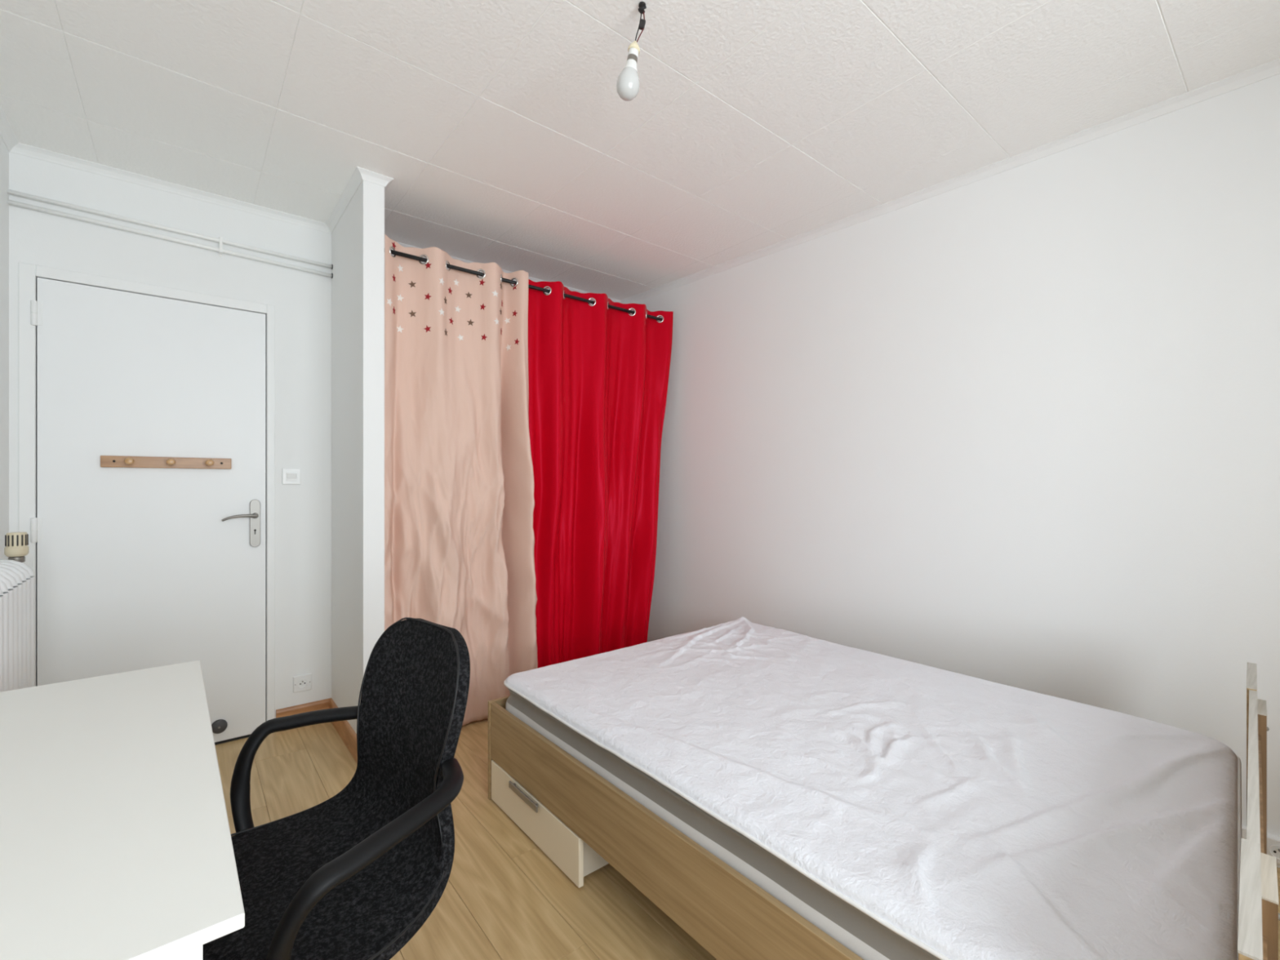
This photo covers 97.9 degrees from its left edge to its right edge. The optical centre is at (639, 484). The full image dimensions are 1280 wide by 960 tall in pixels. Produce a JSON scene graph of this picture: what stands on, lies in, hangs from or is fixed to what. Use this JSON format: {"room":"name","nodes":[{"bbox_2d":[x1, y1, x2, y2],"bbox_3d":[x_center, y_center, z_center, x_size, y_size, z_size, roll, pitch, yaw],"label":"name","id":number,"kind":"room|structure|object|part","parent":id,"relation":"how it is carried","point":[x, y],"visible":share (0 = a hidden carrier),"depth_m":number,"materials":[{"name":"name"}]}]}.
{"room":"bedroom","nodes":[
{"label":"bedroom","id":0,"kind":"room"},
{"bbox_2d":[0,135,8,559],"bbox_3d":[-1.030,-0.067,0.327,0.120,2.554,4.950,0,0,-39],"label":"wall","id":1,"kind":"structure","parent":0,"point":[4,153],"depth_m":2.12,"materials":[{"name":"white paint"}]},
{"bbox_2d":[0,532,35,692],"bbox_3d":[-1.843,0.619,1.540,0.158,0.926,0.778,0,0,-39],"label":"radiator","id":2,"kind":"object","parent":1,"relation":"attached to","point":[17,585],"visible":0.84,"depth_m":1.66,"materials":[{"name":"white metal"}]},
{"bbox_2d":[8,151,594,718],"bbox_3d":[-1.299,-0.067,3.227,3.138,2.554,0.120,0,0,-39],"label":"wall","id":3,"kind":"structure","parent":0,"point":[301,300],"depth_m":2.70,"materials":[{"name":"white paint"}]},
{"bbox_2d":[17,262,275,745],"bbox_3d":[-2.130,0.165,2.478,0.852,2.090,0.146,0,0,-39],"label":"door","id":4,"kind":"structure","parent":3,"relation":"in","point":[134,569],"depth_m":2.44,"materials":[{"name":"white wood"}]},
{"bbox_2d":[100,455,231,469],"bbox_3d":[-2.074,-0.099,2.458,0.444,0.049,0.081,0,0,-39],"label":"coat rack","id":5,"kind":"object","parent":4,"relation":"attached to","point":[111,461],"visible":1,"depth_m":2.46,"materials":[{"name":"brown wood"}]},
{"bbox_2d":[211,719,227,733],"bbox_3d":[-1.956,1.125,2.591,0.064,0.064,0.024,0,0,-39],"label":"door stop","id":6,"kind":"object","parent":4,"relation":"attached to","point":[220,726],"visible":0.94,"depth_m":2.59,"materials":[{"name":"grey rubber"}]},
{"bbox_3d":[-1.872,0.154,2.610,0.138,0.031,0.024,0,0,-42],"label":"lever","id":7,"kind":"part","parent":4,"relation":"part of","materials":[{"name":"silver metal"}]},
{"bbox_3d":[-1.854,0.185,2.685,0.043,0.230,0.010,0,0,-39],"label":"handle plate","id":8,"kind":"part","parent":4,"relation":"part of","materials":[{"name":"silver metal"}]},
{"bbox_2d":[7,189,333,278],"bbox_3d":[-2.028,-1.113,2.529,1.125,0.090,0.036,0,0,-39],"label":"pipes","id":9,"kind":"object","parent":3,"relation":"attached to","point":[220,240],"visible":1,"depth_m":2.45,"materials":[{"name":"white metal"}]},
{"bbox_2d":[282,468,301,484],"bbox_3d":[-1.737,-0.042,2.780,0.080,0.080,0.017,0,0,-39],"label":"light switch","id":10,"kind":"object","parent":3,"relation":"attached to","point":[290,476],"visible":1,"depth_m":2.78,"materials":[{"name":"white plastic"}]},
{"bbox_2d":[293,673,311,693],"bbox_3d":[-1.699,1.000,2.809,0.080,0.080,0.020,0,0,-39],"label":"wall socket","id":11,"kind":"object","parent":3,"relation":"attached to","point":[301,682],"visible":1,"depth_m":2.81,"materials":[{"name":"white plastic"}]},
{"bbox_2d":[331,180,384,733],"bbox_3d":[-1.362,-0.067,2.672,0.087,2.554,0.660,0,0,-39],"label":"wall partition","id":12,"kind":"structure","parent":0,"point":[357,238],"depth_m":2.46,"materials":[{"name":"white paint"}]},
{"bbox_2d":[275,697,357,764],"bbox_3d":[-1.491,1.159,2.569,0.243,0.102,0.656,0,0,-39],"label":"baseboard","id":13,"kind":"structure","parent":12,"relation":"attached to","point":[348,735],"depth_m":2.75,"materials":[{"name":"orange wood"}]},
{"bbox_2d":[391,249,662,320],"bbox_3d":[-0.500,-1.068,3.080,1.764,0.040,0.040,0,0,-39],"label":"curtain rod","id":14,"kind":"object","parent":12,"relation":"attached to","point":[393,252],"visible":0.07,"depth_m":2.93,"materials":[{"name":"black metal"}]},
{"bbox_2d":[384,234,537,725],"bbox_3d":[-0.879,0.035,2.788,0.772,2.326,0.279,0,0,-39],"label":"curtain","id":15,"kind":"object","parent":14,"relation":"hanging from","point":[460,501],"visible":0.88,"depth_m":2.77,"materials":[{"name":"beige fabric"}]},
{"bbox_2d":[528,279,673,668],"bbox_3d":[-0.204,0.014,3.308,1.035,2.272,0.177,0,0,-39],"label":"curtain","id":16,"kind":"object","parent":14,"relation":"hanging from","point":[598,374],"visible":0.91,"depth_m":3.25,"materials":[{"name":"red fabric"}]},
{"bbox_2d":[0,0,1279,300],"bbox_3d":[0.319,-1.400,1.301,3.759,0.120,5.167,0,0,-39],"label":"ceiling","id":17,"kind":"structure","parent":0,"point":[505,135],"depth_m":1.93,"materials":[{"name":"white paint"}]},
{"bbox_2d":[616,1,646,101],"bbox_3d":[-0.029,-1.209,1.558,0.073,0.263,0.067,0,0,-39],"label":"pendant bulb","id":18,"kind":"object","parent":17,"relation":"hanging from","point":[628,84],"visible":1,"depth_m":1.54,"materials":[{"name":"white glass"}]},
{"bbox_3d":[-0.033,-1.115,1.556,0.065,0.076,0.064,0,0,-39],"label":"bulb globe","id":19,"kind":"part","parent":18,"relation":"part of","materials":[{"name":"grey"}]},
{"bbox_3d":[-0.027,-1.164,1.556,0.043,0.034,0.043,0,0,-39],"label":"bulb","id":20,"kind":"part","parent":18,"relation":"part of","materials":[{"name":"white"}]},
{"bbox_2d":[214,718,1279,959],"bbox_3d":[0.383,1.260,1.347,3.600,0.100,6.879,0,0,-39],"label":"floor","id":21,"kind":"structure","parent":0,"point":[503,897],"depth_m":1.68,"materials":[{"name":"brown"}]},
{"bbox_2d":[0,660,244,959],"bbox_3d":[-1.020,0.840,0.874,0.575,0.740,1.166,0,0,-39],"label":"desk","id":22,"kind":"object","parent":21,"relation":"on","point":[116,843],"visible":1,"depth_m":0.77,"materials":[{"name":"white laminate"}]},
{"bbox_3d":[-0.683,0.848,0.457,0.512,0.724,0.016,0,0,-40],"label":"panel","id":23,"kind":"part","parent":22,"relation":"part of","materials":[{"name":"white"}]},
{"bbox_2d":[202,617,470,959],"bbox_3d":[-0.663,0.762,1.067,0.679,0.895,0.617,0,0,33],"label":"office chair","id":24,"kind":"object","parent":21,"relation":"on","point":[356,873],"visible":0.94,"depth_m":1.14,"materials":[{"name":"grey fabric"}]},
{"bbox_3d":[-0.731,0.691,1.295,0.348,0.293,0.252,0,0,-39],"label":"armrest","id":25,"kind":"part","parent":24,"relation":"part of","materials":[{"name":"black plastic"}]},
{"bbox_3d":[-0.446,0.691,0.947,0.348,0.293,0.252,0,0,-39],"label":"armrest","id":26,"kind":"part","parent":24,"relation":"part of","materials":[{"name":"black plastic"}]},
{"bbox_2d":[488,662,1279,959],"bbox_3d":[0.604,0.860,1.833,1.472,0.701,2.001,0,0,-39],"label":"frame","id":27,"kind":"object","parent":21,"relation":"on","point":[583,822],"visible":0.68,"depth_m":1.35,"materials":[{"name":"brown wood"}]},
{"bbox_3d":[-0.018,1.022,2.606,1.456,0.376,0.016,0,0,-39],"label":"footboard","id":28,"kind":"part","parent":27,"relation":"part of","materials":[{"name":"brown wood"}]},
{"bbox_3d":[-0.402,1.065,1.908,0.006,0.023,0.202,0,0,-39],"label":"drawer handle","id":29,"kind":"part","parent":27,"relation":"part of","materials":[{"name":"grey metal"}]},
{"bbox_3d":[-0.369,1.128,1.903,0.017,0.148,0.612,0,0,-39],"label":"drawer","id":30,"kind":"part","parent":27,"relation":"part of","materials":[{"name":"beige wood"}]},
{"bbox_3d":[-0.151,1.128,2.079,0.544,0.136,0.560,0,0,-39],"label":"drawer","id":31,"kind":"part","parent":27,"relation":"part of","materials":[{"name":"beige wood"}]},
{"bbox_3d":[0.041,0.944,1.404,0.018,0.212,1.920,0,0,-39],"label":"rail","id":32,"kind":"part","parent":27,"relation":"part of","materials":[{"name":"brown wood"}]},
{"bbox_2d":[503,616,1241,959],"bbox_3d":[0.616,0.851,1.838,1.419,0.287,1.946,0,0,-39],"label":"mattress","id":33,"kind":"object","parent":27,"relation":"on","point":[902,809],"visible":0.99,"depth_m":1.34,"materials":[{"name":"white fabric"}]},
{"bbox_3d":[1.561,0.885,1.400,0.135,0.650,0.015,0,0,-42],"label":"headboard leg","id":34,"kind":"part","parent":27,"relation":"part of","materials":[{"name":"brown wood"}]},
{"bbox_3d":[1.212,0.900,1.089,1.430,0.580,0.006,0,0,-42],"label":"headboard","id":35,"kind":"part","parent":27,"relation":"part of","materials":[{"name":"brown wood"}]},
{"bbox_3d":[0.895,0.885,0.794,0.135,0.650,0.015,0,0,-42],"label":"headboard leg","id":36,"kind":"part","parent":27,"relation":"part of","materials":[{"name":"brown wood"}]},
{"bbox_2d":[630,73,1279,836],"bbox_3d":[1.517,-0.067,2.411,0.120,2.554,4.728,0,0,-43],"label":"wall","id":37,"kind":"structure","parent":0,"point":[1019,427],"depth_m":2.27,"materials":[{"name":"white paint"}]},
{"bbox_2d":[0,57,1279,303],"bbox_3d":[0.303,-1.323,1.417,3.324,0.035,4.710,0,0,-39],"label":"trim","id":38,"kind":"structure","parent":37,"relation":"attached to","point":[1271,68],"depth_m":2.40,"materials":[{"name":"white"}]},
{"bbox_2d":[1241,825,1279,867],"bbox_3d":[1.690,1.164,2.126,0.016,0.092,4.059,0,0,-43],"label":"baseboard","id":39,"kind":"structure","parent":37,"relation":"attached to","point":[1243,828],"depth_m":1.81,"materials":[{"name":"white"}]},
{"bbox_2d":[1266,835,1279,864],"bbox_3d":[2.012,1.158,1.754,0.020,0.075,0.075,0,0,-43],"label":"wall socket","id":40,"kind":"object","parent":37,"relation":"attached to","point":[1273,844],"visible":0.61,"depth_m":1.76,"materials":[{"name":"white plastic"}]}
]}

